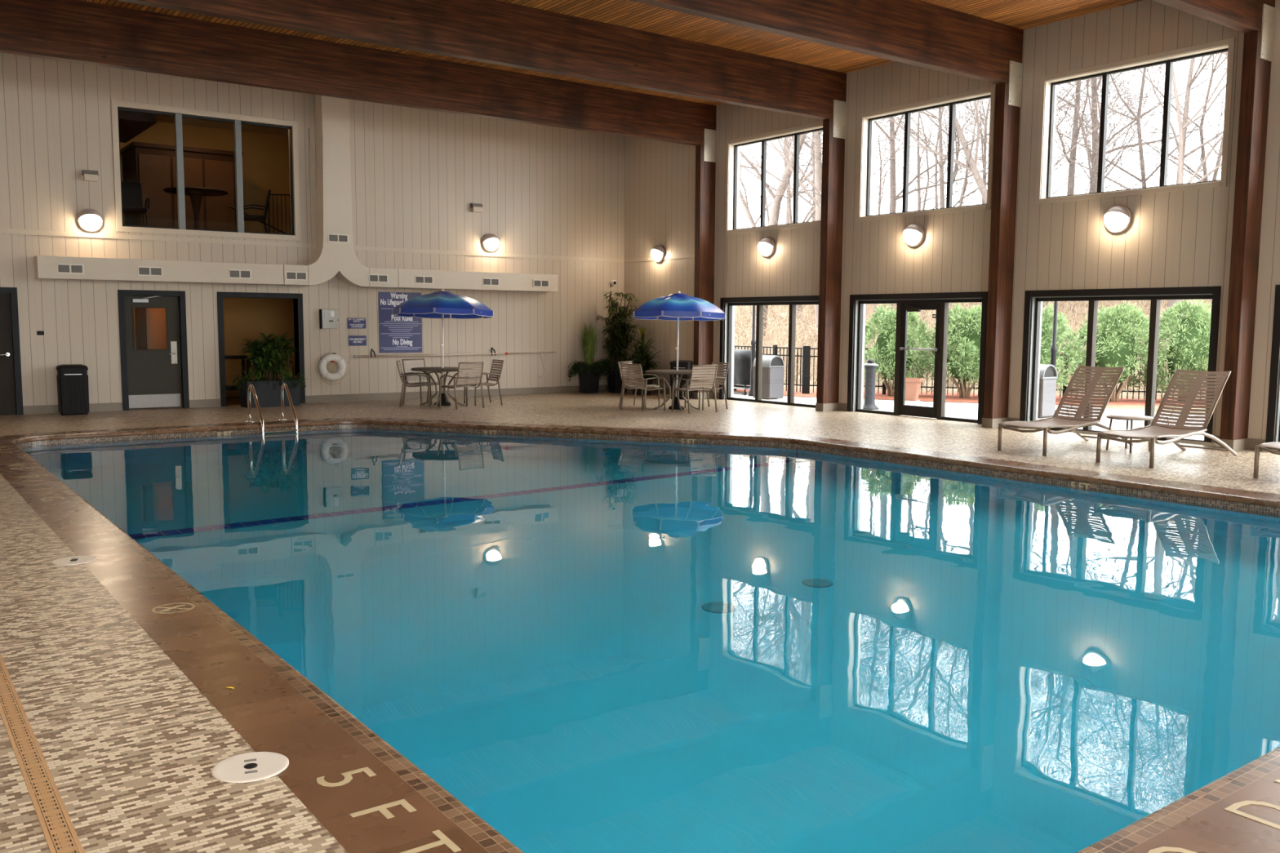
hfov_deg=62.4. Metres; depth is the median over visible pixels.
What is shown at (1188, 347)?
evergreen shrub
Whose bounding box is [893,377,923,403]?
terracotta pot
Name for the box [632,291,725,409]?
patio umbrella
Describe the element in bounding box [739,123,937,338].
bare tree
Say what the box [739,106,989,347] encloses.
bare tree
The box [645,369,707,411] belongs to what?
patio table
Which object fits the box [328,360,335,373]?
hook
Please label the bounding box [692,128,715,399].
wooden post
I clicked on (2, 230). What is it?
trim
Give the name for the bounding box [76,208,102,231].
wall lamp
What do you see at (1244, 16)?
ceiling beam
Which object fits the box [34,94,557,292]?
air duct
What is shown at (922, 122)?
bare tree
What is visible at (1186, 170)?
bare tree
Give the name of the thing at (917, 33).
ceiling beam
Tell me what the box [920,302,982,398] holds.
evergreen shrub
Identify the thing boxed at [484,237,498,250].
diffuser
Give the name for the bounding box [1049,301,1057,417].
lamp post
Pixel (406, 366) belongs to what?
patio chair
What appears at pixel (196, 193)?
round table
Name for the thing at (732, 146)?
window
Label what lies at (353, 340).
sign
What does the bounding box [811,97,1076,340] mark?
bare tree
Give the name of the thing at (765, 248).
diffuser
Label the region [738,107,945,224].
bare tree
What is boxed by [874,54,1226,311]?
bare tree
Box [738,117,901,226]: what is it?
bare tree
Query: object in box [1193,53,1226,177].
bare tree
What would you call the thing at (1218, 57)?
bare tree
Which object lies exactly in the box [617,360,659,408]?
patio chair
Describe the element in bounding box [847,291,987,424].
window
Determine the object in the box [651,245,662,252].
hood
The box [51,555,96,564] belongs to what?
lid
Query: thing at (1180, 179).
bare tree
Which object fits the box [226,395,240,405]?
floor
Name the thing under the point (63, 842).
drain grate
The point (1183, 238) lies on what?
wall
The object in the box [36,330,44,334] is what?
button
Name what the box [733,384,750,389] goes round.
shelf
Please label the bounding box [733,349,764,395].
covered grill
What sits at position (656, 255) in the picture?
diffuser
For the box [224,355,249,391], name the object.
table
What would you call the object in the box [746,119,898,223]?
bare tree
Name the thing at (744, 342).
undergrowth
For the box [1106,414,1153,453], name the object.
side table
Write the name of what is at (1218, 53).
bare tree
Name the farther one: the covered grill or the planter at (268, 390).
the covered grill
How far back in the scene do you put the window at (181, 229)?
19.64 m
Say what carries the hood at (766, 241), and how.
attached to the wall lamp at (766, 246)
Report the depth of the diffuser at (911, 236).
18.31 m
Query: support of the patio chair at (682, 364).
on the floor at (130, 746)
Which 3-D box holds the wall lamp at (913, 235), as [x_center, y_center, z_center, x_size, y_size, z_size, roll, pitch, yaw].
[4.728,-3.342,18.398,0.219,0.410,0.410,-4,7,-36]
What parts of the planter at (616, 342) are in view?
planter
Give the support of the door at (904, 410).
attached to the window at (858, 332)
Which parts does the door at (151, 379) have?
kick plate, lock plate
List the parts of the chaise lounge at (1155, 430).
leg, leg, seat, rail, frame, backrest, panel, rail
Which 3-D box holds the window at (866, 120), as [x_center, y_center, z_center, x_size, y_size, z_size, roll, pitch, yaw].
[4.982,-4.642,18.348,0.330,1.950,2.880,-4,7,-36]
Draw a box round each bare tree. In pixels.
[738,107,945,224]
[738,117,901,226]
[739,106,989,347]
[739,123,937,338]
[739,124,902,223]
[739,136,881,226]
[739,142,809,225]
[740,115,944,212]
[741,111,945,324]
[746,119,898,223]
[776,118,897,221]
[778,60,1214,213]
[805,73,1155,208]
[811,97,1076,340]
[871,89,1066,214]
[871,111,942,214]
[873,100,987,209]
[873,106,988,210]
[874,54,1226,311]
[874,79,1171,311]
[898,98,991,204]
[911,71,1155,195]
[917,52,1227,357]
[935,57,1205,195]
[960,66,1160,191]
[968,53,1226,311]
[982,53,1226,195]
[983,54,1225,196]
[984,71,1160,195]
[1053,57,1222,194]
[1057,54,1227,192]
[1060,52,1226,195]
[1063,64,1205,191]
[1078,53,1226,191]
[1079,51,1227,324]
[1084,55,1226,191]
[1112,53,1226,93]
[1150,53,1227,180]
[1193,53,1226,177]
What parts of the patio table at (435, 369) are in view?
leg, leg, leg, leg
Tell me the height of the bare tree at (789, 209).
14.356 m
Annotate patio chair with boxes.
[395,360,431,407]
[401,358,444,404]
[439,361,484,409]
[463,359,503,405]
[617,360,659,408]
[619,363,665,412]
[671,364,717,413]
[684,361,728,410]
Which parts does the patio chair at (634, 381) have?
leg, backrest, frame, seat, leg, leg, armrest, leg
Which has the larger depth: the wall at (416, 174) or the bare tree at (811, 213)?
the bare tree at (811, 213)
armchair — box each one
[121,181,149,226]
[243,189,271,232]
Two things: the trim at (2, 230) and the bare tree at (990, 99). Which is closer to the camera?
the trim at (2, 230)
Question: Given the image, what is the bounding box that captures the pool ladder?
[244,382,297,434]
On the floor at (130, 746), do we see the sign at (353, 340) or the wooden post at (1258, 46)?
the wooden post at (1258, 46)
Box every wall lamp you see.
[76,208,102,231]
[481,233,498,252]
[650,244,665,262]
[758,236,775,257]
[902,222,924,246]
[1103,204,1132,233]
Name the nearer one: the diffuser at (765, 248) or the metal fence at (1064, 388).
the diffuser at (765, 248)
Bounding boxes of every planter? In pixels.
[226,332,307,408]
[568,321,610,393]
[596,290,640,393]
[620,326,660,395]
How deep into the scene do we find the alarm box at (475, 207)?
22.92 m
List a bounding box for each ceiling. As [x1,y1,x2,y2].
[82,0,1141,105]
[156,114,288,135]
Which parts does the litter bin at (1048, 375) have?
perforated panel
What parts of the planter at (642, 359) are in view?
planter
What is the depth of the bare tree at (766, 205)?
49.40 m
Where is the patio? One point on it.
(957, 410)
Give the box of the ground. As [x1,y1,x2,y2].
[734,298,1212,413]
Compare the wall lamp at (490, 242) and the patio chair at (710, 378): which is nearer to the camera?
the patio chair at (710, 378)
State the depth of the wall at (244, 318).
22.93 m
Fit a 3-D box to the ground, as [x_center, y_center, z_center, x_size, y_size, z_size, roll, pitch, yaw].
[26.215,-5.157,47.870,63.000,4.610,112.500,-4,7,-36]
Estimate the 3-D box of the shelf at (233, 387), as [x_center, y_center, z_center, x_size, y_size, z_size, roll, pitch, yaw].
[-8.743,-0.807,22.228,0.950,0.080,0.400,-4,7,-36]
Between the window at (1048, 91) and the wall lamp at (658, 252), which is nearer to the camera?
the window at (1048, 91)
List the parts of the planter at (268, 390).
planter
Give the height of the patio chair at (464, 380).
0.890 m
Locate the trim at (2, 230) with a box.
[0,228,694,262]
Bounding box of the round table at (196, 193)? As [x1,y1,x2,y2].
[162,186,228,228]
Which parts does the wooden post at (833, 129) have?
connector plate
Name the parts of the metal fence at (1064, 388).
rail, fence post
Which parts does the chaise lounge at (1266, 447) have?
leg, frame, seat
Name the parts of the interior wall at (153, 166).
door, cornice, door, door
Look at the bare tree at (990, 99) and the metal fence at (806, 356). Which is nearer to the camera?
the metal fence at (806, 356)
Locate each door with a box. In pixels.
[0,287,23,415]
[117,289,189,410]
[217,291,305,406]
[898,302,940,418]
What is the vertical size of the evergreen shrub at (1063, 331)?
2.205 m
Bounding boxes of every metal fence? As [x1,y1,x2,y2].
[733,345,802,392]
[801,346,888,394]
[906,351,1174,399]
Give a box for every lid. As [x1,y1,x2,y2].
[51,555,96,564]
[211,751,288,782]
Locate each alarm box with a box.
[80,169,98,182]
[469,203,482,212]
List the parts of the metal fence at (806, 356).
fence post, fence post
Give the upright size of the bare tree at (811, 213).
13.065 m
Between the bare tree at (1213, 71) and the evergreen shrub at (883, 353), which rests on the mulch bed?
the evergreen shrub at (883, 353)
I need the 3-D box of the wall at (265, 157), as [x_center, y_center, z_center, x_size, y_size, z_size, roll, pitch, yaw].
[-9.322,-5.181,21.817,6.000,2.780,4.450,-4,7,-36]
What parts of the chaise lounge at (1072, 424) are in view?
leg, leg, seat, rail, frame, panel, backrest, rail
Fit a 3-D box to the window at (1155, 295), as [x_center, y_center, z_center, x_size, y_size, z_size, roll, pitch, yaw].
[7.127,-0.953,15.768,0.320,2.190,3.000,-4,7,-36]
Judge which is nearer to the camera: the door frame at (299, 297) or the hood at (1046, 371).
the hood at (1046, 371)
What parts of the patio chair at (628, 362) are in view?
leg, backrest, leg, frame, seat, armrest, leg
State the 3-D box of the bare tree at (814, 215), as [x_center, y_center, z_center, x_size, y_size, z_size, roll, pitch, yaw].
[7.826,-14.254,46.374,13.829,14.654,13.627,-5,8,-45]
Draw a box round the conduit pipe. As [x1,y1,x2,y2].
[308,128,312,258]
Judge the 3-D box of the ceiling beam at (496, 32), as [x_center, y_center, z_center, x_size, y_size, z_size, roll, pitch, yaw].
[-3.273,-5.646,14.467,17.500,0.860,0.175,-4,7,-36]
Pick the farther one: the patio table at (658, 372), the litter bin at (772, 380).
the litter bin at (772, 380)
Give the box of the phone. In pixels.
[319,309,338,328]
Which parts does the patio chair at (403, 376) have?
leg, backrest, leg, frame, armrest, armrest, seat, leg, leg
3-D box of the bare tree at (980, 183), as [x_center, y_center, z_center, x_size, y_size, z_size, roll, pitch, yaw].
[7.772,-9.892,29.071,14.397,16.836,12.190,6,8,43]
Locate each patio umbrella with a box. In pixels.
[391,288,493,405]
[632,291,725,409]
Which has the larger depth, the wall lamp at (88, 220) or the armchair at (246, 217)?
the armchair at (246, 217)
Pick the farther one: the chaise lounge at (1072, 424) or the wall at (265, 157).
the wall at (265, 157)
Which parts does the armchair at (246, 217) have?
armrest, seat, armrest, backrest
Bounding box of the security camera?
[610,280,616,284]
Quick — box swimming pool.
[0,417,1279,852]
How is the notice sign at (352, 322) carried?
attached to the wall at (416, 174)
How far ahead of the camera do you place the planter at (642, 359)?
24.17 m
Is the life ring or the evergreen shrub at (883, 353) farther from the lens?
the evergreen shrub at (883, 353)
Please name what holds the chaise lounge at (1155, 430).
on the floor at (130, 746)
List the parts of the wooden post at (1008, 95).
connector plate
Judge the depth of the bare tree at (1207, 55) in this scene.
31.16 m
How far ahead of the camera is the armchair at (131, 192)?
19.89 m
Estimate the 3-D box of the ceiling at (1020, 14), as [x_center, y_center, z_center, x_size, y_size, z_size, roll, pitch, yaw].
[0.190,-5.676,9.831,18.000,0.150,25.950,-4,7,-36]
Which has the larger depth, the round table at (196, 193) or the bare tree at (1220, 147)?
the bare tree at (1220, 147)
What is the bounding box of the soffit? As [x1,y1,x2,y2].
[118,110,156,142]
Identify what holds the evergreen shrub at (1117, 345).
on the mulch bed
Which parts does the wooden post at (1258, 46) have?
connector plate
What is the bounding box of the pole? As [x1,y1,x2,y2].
[353,351,556,378]
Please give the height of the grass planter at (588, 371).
1.691 m
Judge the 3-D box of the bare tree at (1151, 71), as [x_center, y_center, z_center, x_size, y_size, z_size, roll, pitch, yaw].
[15.944,-11.190,41.027,7.924,9.806,8.837,3,6,28]
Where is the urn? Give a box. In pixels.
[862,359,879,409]
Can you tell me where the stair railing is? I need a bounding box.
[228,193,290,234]
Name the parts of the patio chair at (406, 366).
backrest, leg, frame, seat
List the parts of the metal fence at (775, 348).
rail, fence post, rail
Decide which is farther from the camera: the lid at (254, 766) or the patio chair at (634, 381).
the patio chair at (634, 381)
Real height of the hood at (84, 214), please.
0.186 m
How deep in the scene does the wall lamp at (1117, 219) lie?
15.34 m
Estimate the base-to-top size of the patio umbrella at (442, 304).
2.290 m
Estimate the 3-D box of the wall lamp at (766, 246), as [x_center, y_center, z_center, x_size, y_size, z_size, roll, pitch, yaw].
[2.520,-3.639,21.378,0.219,0.410,0.410,-4,7,-36]
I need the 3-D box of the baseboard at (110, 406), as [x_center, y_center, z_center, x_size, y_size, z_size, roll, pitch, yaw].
[-7.434,-0.493,20.599,17.500,0.150,0.014,-4,7,-36]
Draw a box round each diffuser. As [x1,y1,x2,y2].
[79,213,102,230]
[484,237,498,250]
[650,248,662,261]
[758,241,772,255]
[902,228,921,244]
[1103,211,1128,231]
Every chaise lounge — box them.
[997,364,1133,456]
[1095,368,1237,468]
[1253,442,1279,478]
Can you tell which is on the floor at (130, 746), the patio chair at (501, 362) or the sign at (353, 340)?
the patio chair at (501, 362)
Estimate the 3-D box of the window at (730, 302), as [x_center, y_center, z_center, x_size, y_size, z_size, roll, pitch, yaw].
[2.738,-1.564,21.691,0.320,2.190,3.000,-4,7,-36]
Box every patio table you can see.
[410,366,472,407]
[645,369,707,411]
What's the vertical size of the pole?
0.632 m
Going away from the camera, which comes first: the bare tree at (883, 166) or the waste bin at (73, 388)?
the waste bin at (73, 388)
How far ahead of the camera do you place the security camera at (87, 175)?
18.45 m
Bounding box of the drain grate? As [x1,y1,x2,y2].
[0,654,84,852]
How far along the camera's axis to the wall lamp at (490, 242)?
23.14 m
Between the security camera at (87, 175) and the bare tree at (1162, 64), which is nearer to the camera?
the security camera at (87, 175)
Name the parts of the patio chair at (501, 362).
leg, leg, frame, leg, armrest, backrest, leg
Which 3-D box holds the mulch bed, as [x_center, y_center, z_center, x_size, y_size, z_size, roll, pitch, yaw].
[9.552,-0.655,23.993,22.769,0.048,5.218,3,6,28]
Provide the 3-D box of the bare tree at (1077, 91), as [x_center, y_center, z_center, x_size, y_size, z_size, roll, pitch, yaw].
[14.112,-12.252,33.100,14.105,15.168,14.314,4,7,36]
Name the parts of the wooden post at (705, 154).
connector plate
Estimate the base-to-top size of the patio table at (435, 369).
0.754 m
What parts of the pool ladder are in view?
rail, rail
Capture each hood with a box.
[78,209,102,218]
[483,234,498,241]
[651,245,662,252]
[752,355,784,367]
[758,237,772,245]
[903,224,921,233]
[1039,364,1057,378]
[1103,205,1128,217]
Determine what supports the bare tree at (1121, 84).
on the ground
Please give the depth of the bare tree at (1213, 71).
32.47 m
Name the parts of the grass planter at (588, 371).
planter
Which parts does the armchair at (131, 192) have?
backrest, seat, leg, armrest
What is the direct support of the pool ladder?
attached to the swimming pool
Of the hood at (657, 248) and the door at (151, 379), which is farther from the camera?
the hood at (657, 248)
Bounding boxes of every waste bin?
[56,364,88,415]
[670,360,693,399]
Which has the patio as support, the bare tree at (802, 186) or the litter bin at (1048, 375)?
the litter bin at (1048, 375)
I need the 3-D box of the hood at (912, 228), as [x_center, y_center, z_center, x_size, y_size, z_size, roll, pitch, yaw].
[4.714,-3.434,18.379,0.154,0.186,0.372,-4,7,-36]
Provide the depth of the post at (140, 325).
20.13 m
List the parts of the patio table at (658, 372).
leg, leg, leg, leg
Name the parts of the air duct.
vent frame, vent frame, vent frame, vent frame, vent frame, vent frame, vent frame, vent frame, vent frame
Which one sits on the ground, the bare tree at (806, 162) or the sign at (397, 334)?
the bare tree at (806, 162)
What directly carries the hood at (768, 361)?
attached to the litter bin at (772, 380)
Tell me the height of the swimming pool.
2.523 m
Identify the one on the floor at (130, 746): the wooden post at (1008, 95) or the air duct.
the wooden post at (1008, 95)
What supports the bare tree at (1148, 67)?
on the ground
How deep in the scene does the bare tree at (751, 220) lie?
42.28 m
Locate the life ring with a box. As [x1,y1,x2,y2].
[315,352,350,384]
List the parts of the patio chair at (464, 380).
leg, armrest, leg, seat, frame, leg, backrest, leg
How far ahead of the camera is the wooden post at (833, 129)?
19.71 m
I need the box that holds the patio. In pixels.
[733,391,1204,439]
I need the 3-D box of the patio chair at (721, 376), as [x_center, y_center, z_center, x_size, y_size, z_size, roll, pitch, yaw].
[1.303,-0.789,20.390,0.656,0.890,0.681,-3,7,-30]
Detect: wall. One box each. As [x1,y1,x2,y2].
[0,52,625,408]
[120,121,289,233]
[120,141,243,231]
[133,297,295,396]
[623,0,1279,442]
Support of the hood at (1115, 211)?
attached to the wall lamp at (1117, 219)
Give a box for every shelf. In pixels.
[226,385,239,391]
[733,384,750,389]
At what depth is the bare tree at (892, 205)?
34.78 m
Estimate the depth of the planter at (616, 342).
24.65 m
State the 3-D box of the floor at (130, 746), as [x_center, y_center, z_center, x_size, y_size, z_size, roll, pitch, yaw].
[0.173,0.615,10.592,17.800,0.001,25.750,-4,7,-36]
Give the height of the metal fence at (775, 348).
1.160 m
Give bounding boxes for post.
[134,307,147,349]
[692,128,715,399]
[748,305,755,395]
[815,99,846,411]
[982,60,1022,427]
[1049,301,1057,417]
[1217,3,1275,451]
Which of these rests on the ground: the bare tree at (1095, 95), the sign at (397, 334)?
the bare tree at (1095, 95)
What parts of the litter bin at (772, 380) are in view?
perforated panel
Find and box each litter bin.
[752,355,784,399]
[1037,364,1057,417]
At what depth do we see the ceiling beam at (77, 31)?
17.48 m
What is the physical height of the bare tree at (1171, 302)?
14.071 m
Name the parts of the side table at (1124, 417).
leg, leg, leg, leg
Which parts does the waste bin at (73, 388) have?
lid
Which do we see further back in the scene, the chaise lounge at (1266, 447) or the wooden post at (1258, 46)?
the wooden post at (1258, 46)
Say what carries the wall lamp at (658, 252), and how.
attached to the wall at (1183, 238)
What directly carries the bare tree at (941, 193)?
on the ground
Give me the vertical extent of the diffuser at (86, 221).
0.272 m
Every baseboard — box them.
[22,384,608,414]
[626,385,1265,449]
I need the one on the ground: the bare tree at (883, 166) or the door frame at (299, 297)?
the bare tree at (883, 166)
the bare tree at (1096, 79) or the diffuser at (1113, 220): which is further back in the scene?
the bare tree at (1096, 79)
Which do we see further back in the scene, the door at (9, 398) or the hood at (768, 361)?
the hood at (768, 361)
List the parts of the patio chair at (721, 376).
leg, leg, leg, frame, backrest, leg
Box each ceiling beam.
[0,0,716,145]
[117,0,846,119]
[630,0,1023,84]
[1153,0,1275,33]
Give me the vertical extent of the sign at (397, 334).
1.265 m
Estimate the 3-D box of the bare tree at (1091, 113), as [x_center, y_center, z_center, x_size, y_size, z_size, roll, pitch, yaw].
[13.628,-8.885,31.754,8.242,10.201,9.193,1,6,8]
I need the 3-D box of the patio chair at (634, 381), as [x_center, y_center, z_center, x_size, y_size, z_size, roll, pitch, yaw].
[0.036,-0.749,19.904,0.656,0.890,0.681,-5,8,-43]
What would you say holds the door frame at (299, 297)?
in the wall at (416, 174)
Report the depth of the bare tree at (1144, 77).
30.52 m
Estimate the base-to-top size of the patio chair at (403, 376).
0.890 m
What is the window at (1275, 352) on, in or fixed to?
in the wall at (1183, 238)
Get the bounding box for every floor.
[0,391,1279,852]
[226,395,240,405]
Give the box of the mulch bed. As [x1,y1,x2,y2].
[734,385,1205,406]
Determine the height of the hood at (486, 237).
0.186 m
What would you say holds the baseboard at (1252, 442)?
attached to the wall at (1183, 238)
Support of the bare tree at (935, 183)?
on the ground
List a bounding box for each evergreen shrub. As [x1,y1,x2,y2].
[863,303,934,395]
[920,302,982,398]
[1040,301,1086,392]
[1062,300,1165,401]
[1137,299,1211,401]
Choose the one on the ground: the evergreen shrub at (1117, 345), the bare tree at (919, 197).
the bare tree at (919, 197)
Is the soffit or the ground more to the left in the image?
the soffit
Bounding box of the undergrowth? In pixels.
[733,193,1212,395]
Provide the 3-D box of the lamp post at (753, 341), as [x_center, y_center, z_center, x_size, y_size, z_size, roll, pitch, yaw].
[2.616,-2.378,24.289,0.340,3.360,0.340,-4,7,-36]
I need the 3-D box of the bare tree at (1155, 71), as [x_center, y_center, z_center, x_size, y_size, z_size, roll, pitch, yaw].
[15.597,-12.545,42.219,9.563,11.834,10.665,0,6,-8]
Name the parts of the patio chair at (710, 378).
leg, armrest, leg, seat, frame, leg, backrest, leg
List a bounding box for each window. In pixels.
[111,99,300,240]
[719,295,818,408]
[724,120,822,234]
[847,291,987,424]
[856,86,995,222]
[1019,285,1221,442]
[1035,37,1235,204]
[1265,284,1279,451]
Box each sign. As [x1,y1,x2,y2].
[346,318,365,328]
[348,335,366,346]
[378,291,422,352]
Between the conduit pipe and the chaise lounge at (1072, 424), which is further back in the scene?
the conduit pipe
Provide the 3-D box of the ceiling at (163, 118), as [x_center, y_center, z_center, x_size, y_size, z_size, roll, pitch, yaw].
[-9.313,-6.614,21.676,6.000,0.100,4.450,-4,7,-36]

